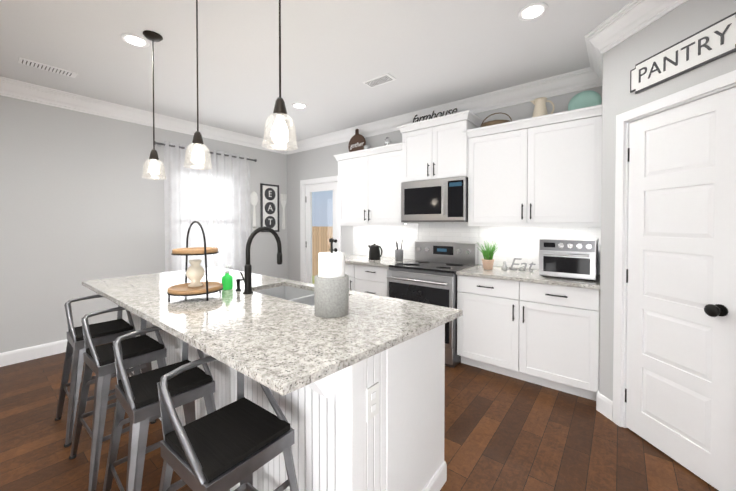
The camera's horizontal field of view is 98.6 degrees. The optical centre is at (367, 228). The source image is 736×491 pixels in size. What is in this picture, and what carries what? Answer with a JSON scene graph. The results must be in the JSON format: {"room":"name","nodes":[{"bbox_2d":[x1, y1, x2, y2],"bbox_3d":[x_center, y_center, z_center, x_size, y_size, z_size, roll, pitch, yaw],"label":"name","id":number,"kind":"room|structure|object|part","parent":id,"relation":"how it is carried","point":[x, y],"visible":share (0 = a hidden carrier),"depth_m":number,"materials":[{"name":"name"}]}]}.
{"room":"kitchen","nodes":[
{"label":"kitchen","id":0,"kind":"room"},
{"bbox_2d":[0,95,286,352],"bbox_3d":[-3.940,-0.043,2.604,0.150,2.740,8.150,1,1,39],"label":"wall","id":1,"kind":"structure","parent":0,"point":[81,198],"depth_m":3.45,"materials":[{"name":"paint"}]},
{"bbox_2d":[0,339,67,366],"bbox_3d":[-3.922,1.264,2.513,0.016,0.130,8.000,1,1,39],"label":"baseboard","id":2,"kind":"structure","parent":1,"relation":"attached to","point":[48,349],"depth_m":3.19,"materials":[{"name":"white wood"}]},
{"bbox_2d":[155,141,256,161],"bbox_3d":[-2.243,-1.071,4.498,0.118,0.048,1.430,1,1,39],"label":"curtain rod","id":3,"kind":"object","parent":1,"relation":"attached to","point":[160,144],"visible":0.65,"depth_m":4.44,"materials":[{"name":"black metal"}]},
{"bbox_2d":[164,141,250,271],"bbox_3d":[-2.211,0.082,4.492,0.073,2.395,1.195,1,1,39],"label":"curtain","id":4,"kind":"object","parent":3,"relation":"hanging from","point":[201,197],"visible":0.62,"depth_m":4.47,"materials":[{"name":"white fabric"}]},
{"bbox_2d":[250,191,257,229],"bbox_3d":[-1.834,-0.289,5.104,0.016,0.619,0.136,1,1,39],"label":"decorative spoon","id":5,"kind":"object","parent":1,"relation":"attached to","point":[253,198],"visible":1,"depth_m":5.10,"materials":[{"name":"white wood"}]},
{"bbox_2d":[260,183,278,231],"bbox_3d":[-1.648,-0.343,5.332,0.022,0.800,0.350,1,1,39],"label":"sign frame","id":6,"kind":"object","parent":1,"relation":"attached to","point":[266,201],"visible":0.94,"depth_m":5.32,"materials":[{"name":"white wood"}]},
{"bbox_2d":[280,194,286,228],"bbox_3d":[-1.479,-0.296,5.550,0.014,0.620,0.120,1,1,39],"label":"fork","id":7,"kind":"object","parent":1,"relation":"attached to","point":[283,203],"visible":0.98,"depth_m":5.54,"materials":[{"name":"white wood"}]},
{"bbox_2d":[0,0,687,154],"bbox_3d":[-1.630,-1.309,0.646,5.880,0.150,8.000,1,1,39],"label":"crown molding","id":8,"kind":"structure","parent":1,"relation":"attached to","point":[629,19],"depth_m":3.28,"materials":[{"name":"white wood"}]},
{"bbox_2d":[0,0,631,143],"bbox_3d":[-1.630,-1.434,0.645,6.480,0.100,8.600,1,1,39],"label":"ceiling","id":9,"kind":"structure","parent":0,"point":[335,54],"depth_m":2.54,"materials":[{"name":"paint"}]},
{"bbox_2d":[18,57,77,77],"bbox_3d":[-2.811,-1.411,2.789,0.130,0.009,0.360,1,1,39],"label":"ceiling vent","id":10,"kind":"object","parent":9,"relation":"in","point":[24,61],"depth_m":2.77,"materials":[{"name":"white metal"}]},
{"bbox_2d":[120,33,149,47],"bbox_3d":[-1.742,-1.406,2.372,0.177,0.008,0.177,0,1,15],"label":"recessed light","id":11,"kind":"object","parent":9,"relation":"in","point":[132,39],"depth_m":2.36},
{"bbox_2d":[142,30,165,179],"bbox_3d":[-1.570,-0.889,2.319,0.152,1.040,0.152,1,1,39],"label":"pendant light","id":12,"kind":"object","parent":9,"relation":"hanging from","point":[153,36],"depth_m":2.31,"materials":[{"name":"white glass"}]},
{"bbox_3d":[-1.570,-0.439,2.325,0.152,0.140,0.152,1,1,39],"label":"pendant light shade","id":13,"kind":"part","parent":12,"relation":"part of","materials":[{"name":"white glass"}]},
{"bbox_2d":[184,0,211,169],"bbox_3d":[-1.007,-0.882,1.870,0.152,1.040,0.152,1,1,39],"label":"pendant light","id":14,"kind":"object","parent":9,"relation":"hanging from","point":[197,137],"depth_m":1.86,"materials":[{"name":"white glass"}]},
{"bbox_3d":[-1.007,-0.432,1.876,0.152,0.140,0.152,1,1,39],"label":"pendant light shade","id":15,"kind":"part","parent":14,"relation":"part of","materials":[{"name":"white glass"}]},
{"bbox_2d":[262,0,297,150],"bbox_3d":[-0.382,-0.875,1.371,0.152,1.040,0.152,1,1,39],"label":"pendant light","id":16,"kind":"object","parent":9,"relation":"hanging from","point":[280,107],"depth_m":1.36,"materials":[{"name":"white glass"}]},
{"bbox_3d":[-0.382,-0.425,1.377,0.152,0.140,0.152,1,1,39],"label":"pendant light shade","id":17,"kind":"part","parent":16,"relation":"part of","materials":[{"name":"white glass"}]},
{"bbox_2d":[292,103,306,108],"bbox_3d":[-0.797,-1.425,3.677,0.177,0.008,0.177,0,1,30],"label":"recessed light","id":18,"kind":"object","parent":9,"relation":"in","point":[296,105],"depth_m":3.66,"materials":[{"name":"white plastic"}]},
{"bbox_2d":[362,73,396,87],"bbox_3d":[0.109,-1.414,3.032,0.300,0.009,0.150,1,1,39],"label":"ceiling vent","id":19,"kind":"object","parent":9,"relation":"in","point":[380,80],"depth_m":3.02,"materials":[{"name":"white metal"}]},
{"bbox_2d":[517,2,547,20],"bbox_3d":[1.065,-1.401,2.051,0.177,0.008,0.177,1,1,33],"label":"recessed light","id":20,"kind":"object","parent":9,"relation":"in","point":[532,11],"depth_m":2.04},
{"bbox_2d":[0,342,718,490],"bbox_3d":[-1.630,1.405,0.686,6.480,0.100,8.600,1,1,39],"label":"floor","id":21,"kind":"structure","parent":0,"point":[504,433],"depth_m":1.97,"materials":[{"name":"brown wood"}]},
{"bbox_2d":[54,295,140,447],"bbox_3d":[-1.876,0.915,2.231,0.444,0.836,0.444,1,1,40],"label":"stool","id":22,"kind":"object","parent":21,"relation":"on","point":[101,333],"visible":0.67,"depth_m":2.14,"materials":[{"name":"black metal"}]},
{"bbox_2d":[69,307,173,490],"bbox_3d":[-1.438,0.920,1.882,0.444,0.836,0.444,1,1,37],"label":"stool","id":23,"kind":"object","parent":21,"relation":"on","point":[144,350],"visible":0.73,"depth_m":1.80,"materials":[{"name":"black metal"}]},
{"bbox_2d":[103,326,229,490],"bbox_3d":[-0.953,0.926,1.495,0.444,0.836,0.444,1,1,41],"label":"stool","id":24,"kind":"object","parent":21,"relation":"on","point":[137,400],"visible":0.58,"depth_m":1.44,"materials":[{"name":"black metal"}]},
{"bbox_2d":[157,356,298,490],"bbox_3d":[-0.492,0.931,1.127,0.444,0.836,0.444,1,1,37],"label":"stool","id":25,"kind":"object","parent":21,"relation":"on","point":[241,439],"visible":0.94,"depth_m":1.08,"materials":[{"name":"black leather"}]},
{"bbox_2d":[108,299,446,490],"bbox_3d":[-0.855,0.892,2.146,2.576,0.884,0.900,1,1,39],"label":"kitchen island","id":26,"kind":"object","parent":21,"relation":"on","point":[358,391],"depth_m":1.33,"materials":[{"name":"wood"}]},
{"bbox_2d":[82,267,461,410],"bbox_3d":[-0.881,0.436,2.080,2.674,0.030,1.065,1,1,39],"label":"island countertop","id":27,"kind":"structure","parent":26,"relation":"on","point":[303,357],"depth_m":1.41,"materials":[{"name":"grey stone"}]},
{"bbox_2d":[167,221,222,301],"bbox_3d":[-1.063,0.188,1.956,0.310,0.470,0.309,1,1,39],"label":"tray stand","id":28,"kind":"object","parent":27,"relation":"on","point":[195,271],"visible":1,"depth_m":1.94,"materials":[{"name":"brown wood"}]},
{"bbox_2d":[222,265,232,289],"bbox_3d":[-0.975,0.336,2.195,0.076,0.166,0.072,1,1,39],"label":"soap dispenser","id":29,"kind":"object","parent":27,"relation":"on","point":[227,280],"visible":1,"depth_m":2.17,"materials":[{"name":"green plastic"}]},
{"bbox_2d":[235,226,281,293],"bbox_3d":[-0.752,0.202,2.183,0.179,0.435,0.294,1,1,39],"label":"faucet","id":30,"kind":"object","parent":27,"relation":"on","point":[247,279],"visible":1,"depth_m":2.06,"materials":[{"name":"metal"}]},
{"bbox_2d":[254,283,314,302],"bbox_3d":[-0.482,0.550,2.112,0.724,0.222,0.366,1,1,39],"label":"sink","id":31,"kind":"object","parent":27,"relation":"in","point":[283,290],"depth_m":2.36,"materials":[{"name":"silver metal"}]},
{"bbox_2d":[314,238,348,317],"bbox_3d":[-0.183,0.238,1.600,0.172,0.380,0.172,1,1,39],"label":"paper towel holder","id":32,"kind":"object","parent":27,"relation":"on","point":[331,284],"visible":1,"depth_m":1.54,"materials":[{"name":"concrete"}]},
{"bbox_2d":[345,263,352,290],"bbox_3d":[-0.186,0.861,4.248,0.535,0.884,0.603,1,1,39],"label":"base cabinet","id":33,"kind":"object","parent":21,"relation":"on","point":[348,266],"depth_m":3.88,"materials":[{"name":"white wood"}]},
{"bbox_2d":[353,263,388,296],"bbox_3d":[0.208,0.866,3.933,0.595,0.884,0.603,1,1,39],"label":"base cabinet","id":34,"kind":"object","parent":21,"relation":"on","point":[370,280],"depth_m":3.69,"materials":[{"name":"white wood"}]},
{"bbox_2d":[345,255,412,266],"bbox_3d":[0.004,0.407,4.072,1.093,0.030,0.629,1,1,39],"label":"countertop","id":35,"kind":"structure","parent":34,"relation":"on","point":[365,262],"depth_m":3.82,"materials":[{"name":"grey stone"}]},
{"bbox_2d":[368,244,382,259],"bbox_3d":[0.093,0.291,4.029,0.224,0.202,0.156,1,1,39],"label":"kettle","id":36,"kind":"object","parent":35,"relation":"on","point":[374,251],"visible":1,"depth_m":3.98,"materials":[{"name":"metal"}]},
{"bbox_2d":[395,239,402,260],"bbox_3d":[0.384,0.264,3.899,0.104,0.261,0.102,1,1,39],"label":"canister","id":37,"kind":"object","parent":35,"relation":"on","point":[398,254],"visible":1,"depth_m":3.86,"materials":[{"name":"silver metal"}]},
{"bbox_2d":[387,241,477,367],"bbox_3d":[0.692,0.740,3.447,0.755,1.150,0.749,1,1,39],"label":"range","id":38,"kind":"object","parent":21,"relation":"on","point":[427,275],"visible":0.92,"depth_m":3.25,"materials":[{"name":"silver metal"}]},
{"bbox_2d":[456,271,599,400],"bbox_3d":[1.470,0.881,2.926,1.104,0.884,0.603,1,1,39],"label":"base cabinet","id":39,"kind":"object","parent":21,"relation":"on","point":[534,327],"depth_m":2.63,"materials":[{"name":"white wood"}]},
{"bbox_2d":[457,265,599,290],"bbox_3d":[1.463,0.424,2.908,1.102,0.030,0.629,1,1,39],"label":"countertop","id":40,"kind":"structure","parent":39,"relation":"on","point":[518,276],"depth_m":2.72,"materials":[{"name":"grey stone"}]},
{"bbox_2d":[478,241,497,269],"bbox_3d":[1.192,0.258,3.155,0.211,0.294,0.246,1,1,39],"label":"potted grass plant","id":41,"kind":"object","parent":40,"relation":"on","point":[488,259],"visible":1,"depth_m":3.12,"materials":[{"name":"plant"}]},
{"bbox_2d":[502,261,506,270],"bbox_3d":[1.329,0.360,3.082,0.052,0.092,0.051,1,1,39],"label":"decorative figurine","id":42,"kind":"object","parent":40,"relation":"on","point":[504,267],"visible":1,"depth_m":3.07,"materials":[{"name":"grey ceramic"}]},
{"bbox_2d":[510,258,535,271],"bbox_3d":[1.477,0.346,3.028,0.231,0.121,0.012,1,1,39],"label":"sign","id":43,"kind":"object","parent":40,"relation":"on","point":[525,266],"visible":0.98,"depth_m":3.03,"materials":[{"name":"grey metal"}]},
{"bbox_2d":[539,237,598,280],"bbox_3d":[1.719,0.249,2.714,0.395,0.324,0.427,1,1,39],"label":"toaster oven","id":44,"kind":"object","parent":40,"relation":"on","point":[576,258],"visible":1,"depth_m":2.57,"materials":[{"name":"silver metal"}]},
{"bbox_2d":[287,86,601,280],"bbox_3d":[0.365,-0.067,4.282,4.787,2.740,0.156,1,1,39],"label":"wall","id":45,"kind":"structure","parent":0,"point":[320,162],"depth_m":4.01,"materials":[{"name":"paint"}]},
{"bbox_2d":[300,175,340,281],"bbox_3d":[-0.732,0.239,5.154,0.934,2.102,0.168,1,1,39],"label":"door frame","id":46,"kind":"structure","parent":45,"relation":"attached to","point":[303,183],"depth_m":5.34,"materials":[{"name":"white wood"}]},
{"bbox_2d":[306,182,336,283],"bbox_3d":[-0.756,0.275,5.130,0.774,2.006,0.098,1,1,39],"label":"patio door","id":47,"kind":"structure","parent":45,"relation":"in","point":[313,188],"depth_m":5.28,"materials":[{"name":"white metal"}]},
{"bbox_2d":[338,142,417,223],"bbox_3d":[0.107,-0.537,4.167,1.070,0.938,0.344,1,1,39],"label":"upper cabinet","id":48,"kind":"object","parent":45,"relation":"attached to","point":[369,180],"depth_m":4.00,"materials":[{"name":"white wood"}]},
{"bbox_2d":[348,129,365,151],"bbox_3d":[-0.154,-1.204,4.438,0.310,0.385,0.015,1,1,39],"label":"sign board","id":49,"kind":"object","parent":48,"relation":"on","point":[357,137],"visible":0.81,"depth_m":4.43,"materials":[{"name":"brown wood"}]},
{"bbox_2d":[384,137,390,145],"bbox_3d":[0.243,-1.069,3.928,0.090,0.130,0.090,1,1,39],"label":"jar","id":50,"kind":"object","parent":48,"relation":"on","point":[387,141],"visible":0.85,"depth_m":3.89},
{"bbox_2d":[399,237,403,245],"bbox_3d":[0.437,0.168,4.125,0.070,0.115,0.006,1,1,39],"label":"outlet","id":51,"kind":"object","parent":45,"relation":"attached to","point":[400,238],"depth_m":4.12,"materials":[{"name":"white plastic"}]},
{"bbox_2d":[402,110,481,181],"bbox_3d":[0.812,-0.854,3.574,0.765,0.645,0.384,1,1,39],"label":"upper cabinet","id":52,"kind":"object","parent":45,"relation":"attached to","point":[438,147],"depth_m":3.38,"materials":[{"name":"white wood"}]},
{"bbox_2d":[401,177,467,221],"bbox_3d":[0.788,-0.299,3.551,0.751,0.455,0.462,1,1,39],"label":"microwave","id":53,"kind":"object","parent":52,"relation":"attached to","point":[441,200],"visible":1,"depth_m":3.37,"materials":[{"name":"silver metal"}]},
{"bbox_2d":[413,108,457,122],"bbox_3d":[0.709,-1.224,3.419,0.533,0.095,0.008,1,1,39],"label":"script sign","id":54,"kind":"object","parent":52,"relation":"on","point":[426,116],"visible":0.75,"depth_m":3.42,"materials":[{"name":"black metal"}]},
{"bbox_2d":[468,104,601,223],"bbox_3d":[1.555,-0.520,3.012,1.105,0.938,0.344,1,1,39],"label":"upper cabinet","id":55,"kind":"object","parent":45,"relation":"attached to","point":[543,171],"depth_m":2.82,"materials":[{"name":"white wood"}]},
{"bbox_2d":[480,112,511,126],"bbox_3d":[1.298,-1.083,3.213,0.308,0.179,0.300,1,1,39],"label":"basket","id":56,"kind":"object","parent":55,"relation":"on","point":[492,122],"visible":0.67,"depth_m":3.11,"materials":[{"name":"metal"}]},
{"bbox_2d":[530,97,554,116],"bbox_3d":[1.624,-1.101,2.954,0.203,0.222,0.136,1,1,39],"label":"pitcher","id":57,"kind":"object","parent":55,"relation":"on","point":[540,108],"visible":0.62,"depth_m":2.92,"materials":[{"name":"ceramic"}]},
{"bbox_2d":[568,90,601,110],"bbox_3d":[1.939,-1.115,2.838,0.250,0.247,0.055,1,1,39],"label":"plate","id":58,"kind":"object","parent":55,"relation":"on","point":[587,98],"visible":0.6,"depth_m":2.85,"materials":[{"name":"ceramic"}]},
{"bbox_2d":[599,0,735,400],"bbox_3d":[2.252,-0.031,1.790,1.513,2.740,1.400,1,1,39],"label":"wall","id":59,"kind":"structure","parent":0,"point":[686,19],"depth_m":2.12,"materials":[{"name":"paint"}]},
{"bbox_2d":[613,70,735,490],"bbox_3d":[1.798,0.287,1.819,0.138,2.103,0.726,0,1,-6],"label":"door frame","id":60,"kind":"structure","parent":59,"relation":"attached to","point":[721,83],"depth_m":2.12,"materials":[{"name":"white wood"}]},
{"bbox_2d":[625,87,735,490],"bbox_3d":[1.740,0.318,1.819,0.106,2.018,0.592,0,1,-6],"label":"pantry door","id":61,"kind":"structure","parent":59,"relation":"in","point":[680,395],"depth_m":1.76,"materials":[{"name":"white wood"}]},
{"bbox_2d":[630,12,735,93],"bbox_3d":[1.741,-0.951,1.769,0.015,0.184,0.584,0,1,-6],"label":"sign","id":62,"kind":"object","parent":59,"relation":"attached to","point":[707,56],"visible":1,"depth_m":1.72,"materials":[{"name":"white wood"}]},
{"bbox_2d":[639,23,731,82],"bbox_3d":[1.732,-0.956,1.764,0.002,0.084,0.467,0,1,-5],"label":"lettering","id":63,"kind":"object","parent":62,"relation":"attached to","point":[665,58],"visible":1,"depth_m":1.73},
{"bbox_3d":[-2.312,-0.072,4.580,0.150,1.640,1.050,1,1,39],"label":"window","id":64,"kind":"structure","parent":0,"visible":0},
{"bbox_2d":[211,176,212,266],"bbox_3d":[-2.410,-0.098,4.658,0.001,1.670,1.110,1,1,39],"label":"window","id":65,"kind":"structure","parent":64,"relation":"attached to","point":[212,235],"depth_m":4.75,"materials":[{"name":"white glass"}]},
{"bbox_3d":[-10.834,1.737,16.319,52.000,0.020,4.250,1,1,39],"label":"lawn","id":66,"kind":"structure","parent":0,"visible":0},
{"bbox_2d":[312,226,332,275],"bbox_3d":[-9.493,0.768,17.985,52.000,1.870,0.150,1,1,39],"label":"fence","id":67,"kind":"object","parent":66,"relation":"on","point":[322,243],"depth_m":11.82,"materials":[{"name":"brown wood"}]}
]}

